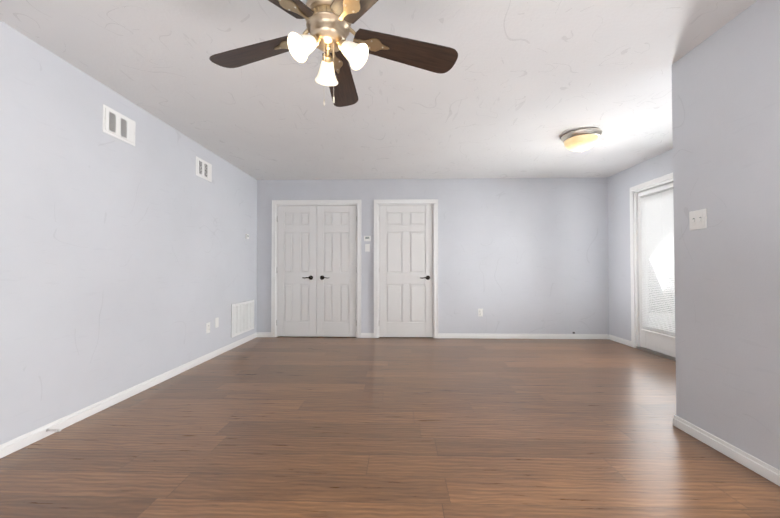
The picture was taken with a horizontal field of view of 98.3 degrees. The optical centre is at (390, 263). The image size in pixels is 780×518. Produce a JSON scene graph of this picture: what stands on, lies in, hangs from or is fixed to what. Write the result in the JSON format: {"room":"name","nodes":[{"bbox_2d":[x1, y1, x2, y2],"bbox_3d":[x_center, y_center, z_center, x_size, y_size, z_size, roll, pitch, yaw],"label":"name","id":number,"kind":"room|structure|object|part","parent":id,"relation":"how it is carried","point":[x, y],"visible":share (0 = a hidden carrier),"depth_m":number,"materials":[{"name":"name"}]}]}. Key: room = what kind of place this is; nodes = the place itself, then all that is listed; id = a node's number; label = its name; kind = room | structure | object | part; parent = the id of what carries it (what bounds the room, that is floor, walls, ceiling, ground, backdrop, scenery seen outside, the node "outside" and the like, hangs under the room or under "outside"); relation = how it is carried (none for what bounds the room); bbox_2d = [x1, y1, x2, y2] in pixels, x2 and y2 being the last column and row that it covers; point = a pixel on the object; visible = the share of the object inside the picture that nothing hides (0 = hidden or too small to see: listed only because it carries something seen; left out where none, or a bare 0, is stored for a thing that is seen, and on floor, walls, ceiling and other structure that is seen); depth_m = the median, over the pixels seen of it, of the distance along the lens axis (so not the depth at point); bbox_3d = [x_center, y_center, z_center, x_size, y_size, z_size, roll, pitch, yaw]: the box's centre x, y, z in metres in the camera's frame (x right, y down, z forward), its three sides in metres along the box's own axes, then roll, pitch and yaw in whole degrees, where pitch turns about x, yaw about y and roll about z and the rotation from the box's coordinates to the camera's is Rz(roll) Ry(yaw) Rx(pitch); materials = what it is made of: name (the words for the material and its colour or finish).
{"room":"empty living room","nodes":[
{"label":"empty living room","id":0,"kind":"room"},
{"bbox_2d":[0,20,256,444],"bbox_3d":[-2.216,-0.144,1.354,0.120,2.400,7.856,0,-1,2],"label":"wall","id":1,"kind":"structure","parent":0,"point":[124,265],"depth_m":2.44,"materials":[{"name":"grey paint"}]},
{"bbox_2d":[102,104,135,145],"bbox_3d":[-2.113,-1.073,2.639,0.015,0.205,0.305,0,-1,2],"label":"air vent","id":2,"kind":"object","parent":1,"relation":"in","point":[116,124],"visible":1,"depth_m":2.62,"materials":[{"name":"white metal"}]},
{"bbox_2d":[0,332,259,458],"bbox_3d":[-2.147,1.020,1.333,0.017,0.072,7.616,0,-1,2],"label":"baseboard","id":3,"kind":"structure","parent":1,"relation":"attached to","point":[22,441],"depth_m":2.47,"materials":[{"name":"white paint"}]},
{"bbox_2d":[46,428,61,431],"bbox_3d":[-2.080,1.028,2.083,0.087,0.018,0.017,0,-1,2],"label":"doorstop","id":4,"kind":"object","parent":3,"relation":"attached to","point":[58,430],"visible":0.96,"depth_m":2.08,"materials":[{"name":"silver metal"}]},
{"bbox_2d":[196,156,211,181],"bbox_3d":[-2.080,-1.049,3.769,0.015,0.205,0.305,0,-1,2],"label":"air vent","id":5,"kind":"object","parent":1,"relation":"in","point":[203,169],"visible":1,"depth_m":3.76,"materials":[{"name":"white metal"}]},
{"bbox_2d":[206,322,209,332],"bbox_3d":[-2.081,0.732,3.849,0.009,0.116,0.072,0,-1,2],"label":"outlet","id":6,"kind":"object","parent":1,"relation":"attached to","point":[207,327],"visible":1,"depth_m":3.84,"materials":[{"name":"white plastic"}]},
{"bbox_2d":[215,317,218,327],"bbox_3d":[-2.077,0.705,4.029,0.007,0.116,0.072,0,-1,2],"label":"outlet","id":7,"kind":"object","parent":1,"relation":"attached to","point":[216,322],"visible":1,"depth_m":4.02,"materials":[{"name":"white plastic"}]},
{"bbox_2d":[231,300,253,337],"bbox_3d":[-2.053,0.752,4.713,0.015,0.430,0.670,0,-1,2],"label":"air vent","id":8,"kind":"object","parent":1,"relation":"in","point":[242,317],"visible":1,"depth_m":4.67,"materials":[{"name":"white metal"}]},
{"bbox_2d":[0,0,756,179],"bbox_3d":[0.482,-1.395,1.298,5.880,0.100,8.216,0,-1,2],"label":"ceiling","id":9,"kind":"structure","parent":0,"point":[519,88],"depth_m":2.46,"materials":[{"name":"white paint"}]},
{"bbox_2d":[209,0,457,106],"bbox_3d":[-0.292,-1.027,1.613,1.265,0.625,1.220,0,-1,2],"label":"fan","id":10,"kind":"object","parent":9,"relation":"hanging from","point":[329,29],"visible":1,"depth_m":1.61,"materials":[{"name":"brown wood"}]},
{"bbox_3d":[-0.659,-1.059,1.688,0.537,0.006,0.166,-3,10,18],"label":"fan blade","id":11,"kind":"part","parent":10,"relation":"part of","materials":[{"name":"brown wood"}]},
{"bbox_3d":[-0.519,-1.066,1.253,0.166,0.006,0.537,14,10,35],"label":"fan blade","id":12,"kind":"part","parent":10,"relation":"part of","materials":[{"name":"brown wood"}]},
{"label":"fan blade","id":13,"kind":"part","parent":10,"relation":"part of","materials":[{"name":"brown wood"}]},
{"bbox_3d":[-0.062,-1.066,1.252,0.166,0.006,0.537,15,-8,-35],"label":"fan blade","id":14,"kind":"part","parent":10,"relation":"part of","materials":[{"name":"brown wood"}]},
{"bbox_3d":[0.080,-1.059,1.686,0.537,0.006,0.166,3,-14,-18],"label":"fan blade","id":15,"kind":"part","parent":10,"relation":"part of","materials":[{"name":"brown wood"}]},
{"bbox_2d":[561,128,601,151],"bbox_3d":[1.939,-1.224,3.437,0.368,0.171,0.368,0,-1,2],"label":"ceiling light","id":16,"kind":"object","parent":9,"relation":"attached to","point":[582,139],"visible":1,"depth_m":3.33,"materials":[{"name":"white glass"}]},
{"bbox_2d":[0,336,779,517],"bbox_3d":[0.482,1.105,1.257,5.880,0.100,8.216,0,-1,2],"label":"floor","id":17,"kind":"structure","parent":0,"point":[339,427],"depth_m":1.99,"materials":[{"name":"brown wood"}]},
{"bbox_2d":[256,177,608,336],"bbox_3d":[0.592,-0.081,5.143,5.520,2.400,0.120,0,-1,2],"label":"wall","id":18,"kind":"structure","parent":0,"point":[522,255],"depth_m":5.05,"materials":[{"name":"grey paint"}]},
{"bbox_2d":[271,200,360,337],"bbox_3d":[-1.128,0.076,5.146,1.370,2.085,0.076,0,-1,2],"label":"door frame","id":19,"kind":"structure","parent":18,"relation":"attached to","point":[277,203],"depth_m":5.12,"materials":[{"name":"white paint"}]},
{"bbox_2d":[276,205,356,336],"bbox_3d":[-1.129,0.110,5.123,1.234,1.993,0.093,0,-1,2],"label":"double closet door","id":20,"kind":"structure","parent":18,"relation":"in","point":[316,272],"depth_m":5.14,"materials":[{"name":"white paint"}]},
{"bbox_2d":[365,244,369,251],"bbox_3d":[-0.354,-0.240,5.106,0.072,0.116,0.014,0,-1,2],"label":"light switch","id":21,"kind":"object","parent":18,"relation":"attached to","point":[367,247],"visible":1,"depth_m":5.11,"materials":[{"name":"white plastic"}]},
{"bbox_2d":[364,236,370,240],"bbox_3d":[-0.354,-0.377,5.102,0.100,0.080,0.026,0,-1,2],"label":"thermostat","id":22,"kind":"object","parent":18,"relation":"attached to","point":[367,238],"visible":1,"depth_m":5.09,"materials":[{"name":"white plastic"}]},
{"bbox_2d":[379,205,432,336],"bbox_3d":[0.222,0.109,5.084,0.817,1.993,0.093,0,-1,2],"label":"door","id":23,"kind":"structure","parent":18,"relation":"in","point":[405,270],"depth_m":5.10,"materials":[{"name":"white paint"}]},
{"bbox_2d":[374,199,437,337],"bbox_3d":[0.229,0.076,5.107,0.965,2.085,0.076,0,-1,2],"label":"door frame","id":24,"kind":"structure","parent":18,"relation":"attached to","point":[432,202],"depth_m":5.08,"materials":[{"name":"white paint"}]},
{"bbox_2d":[478,309,482,315],"bbox_3d":[1.340,0.732,5.044,0.072,0.116,0.009,0,-1,2],"label":"outlet","id":25,"kind":"object","parent":18,"relation":"attached to","point":[480,312],"visible":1,"depth_m":5.04,"materials":[{"name":"white plastic"}]},
{"bbox_2d":[438,333,607,338],"bbox_3d":[1.970,1.081,5.018,2.521,0.072,0.014,0,-1,2],"label":"baseboard","id":26,"kind":"structure","parent":18,"relation":"attached to","point":[440,335],"depth_m":5.01,"materials":[{"name":"white paint"}]},
{"bbox_2d":[608,149,672,340],"bbox_3d":[3.251,-0.106,3.665,0.120,2.400,2.926,0,-1,2],"label":"wall","id":27,"kind":"structure","parent":0,"point":[621,183],"depth_m":4.69,"materials":[{"name":"grey paint"}]},
{"bbox_2d":[608,334,630,346],"bbox_3d":[3.213,1.076,4.727,0.017,0.072,0.475,0,-1,2],"label":"baseboard","id":28,"kind":"structure","parent":27,"relation":"attached to","point":[611,337],"depth_m":4.72,"materials":[{"name":"white paint"}]},
{"bbox_2d":[630,173,675,360],"bbox_3d":[3.266,0.037,3.949,0.167,2.124,1.108,0,-1,2],"label":"door frame","id":29,"kind":"structure","parent":27,"relation":"attached to","point":[634,192],"depth_m":4.43,"materials":[{"name":"white paint"}]},
{"bbox_2d":[638,182,675,357],"bbox_3d":[3.216,0.069,3.950,0.104,2.000,0.920,0,-1,2],"label":"door","id":30,"kind":"structure","parent":27,"relation":"in","point":[662,344],"depth_m":4.25,"materials":[{"name":"white paint"}]},
{"bbox_2d":[639,183,674,337],"bbox_3d":[3.188,-0.030,3.952,0.054,1.742,0.726,0,-1,2],"label":"patio blind slats","id":31,"kind":"object","parent":30,"relation":"attached to","point":[657,224],"visible":0.58,"depth_m":4.03,"materials":[{"name":"white paint"}]},
{"bbox_2d":[672,0,779,469],"bbox_3d":[2.505,-0.171,-0.243,1.390,2.400,4.930,0,-1,2],"label":"wall","id":32,"kind":"structure","parent":0,"point":[726,119],"depth_m":1.85,"materials":[{"name":"grey paint"}]},
{"bbox_2d":[689,209,706,229],"bbox_3d":[1.869,-0.267,2.058,0.012,0.116,0.116,0,-1,2],"label":"light switch","id":33,"kind":"object","parent":32,"relation":"attached to","point":[697,219],"visible":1,"depth_m":2.05,"materials":[{"name":"white plastic"}]},
{"bbox_2d":[673,415,779,485],"bbox_3d":[1.805,0.995,-0.176,0.021,0.072,4.824,0,-1,2],"label":"baseboard","id":34,"kind":"structure","parent":32,"relation":"attached to","point":[759,467],"depth_m":1.84,"materials":[{"name":"white paint"}]},
{"label":"outside","id":35,"kind":"structure","parent":0,"visible":0},
{"bbox_2d":[649,313,674,330],"bbox_3d":[7.762,1.284,3.954,8.880,0.130,9.806,0,-1,2],"label":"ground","id":36,"kind":"structure","parent":35,"point":[663,320],"depth_m":7.44,"materials":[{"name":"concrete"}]}
]}

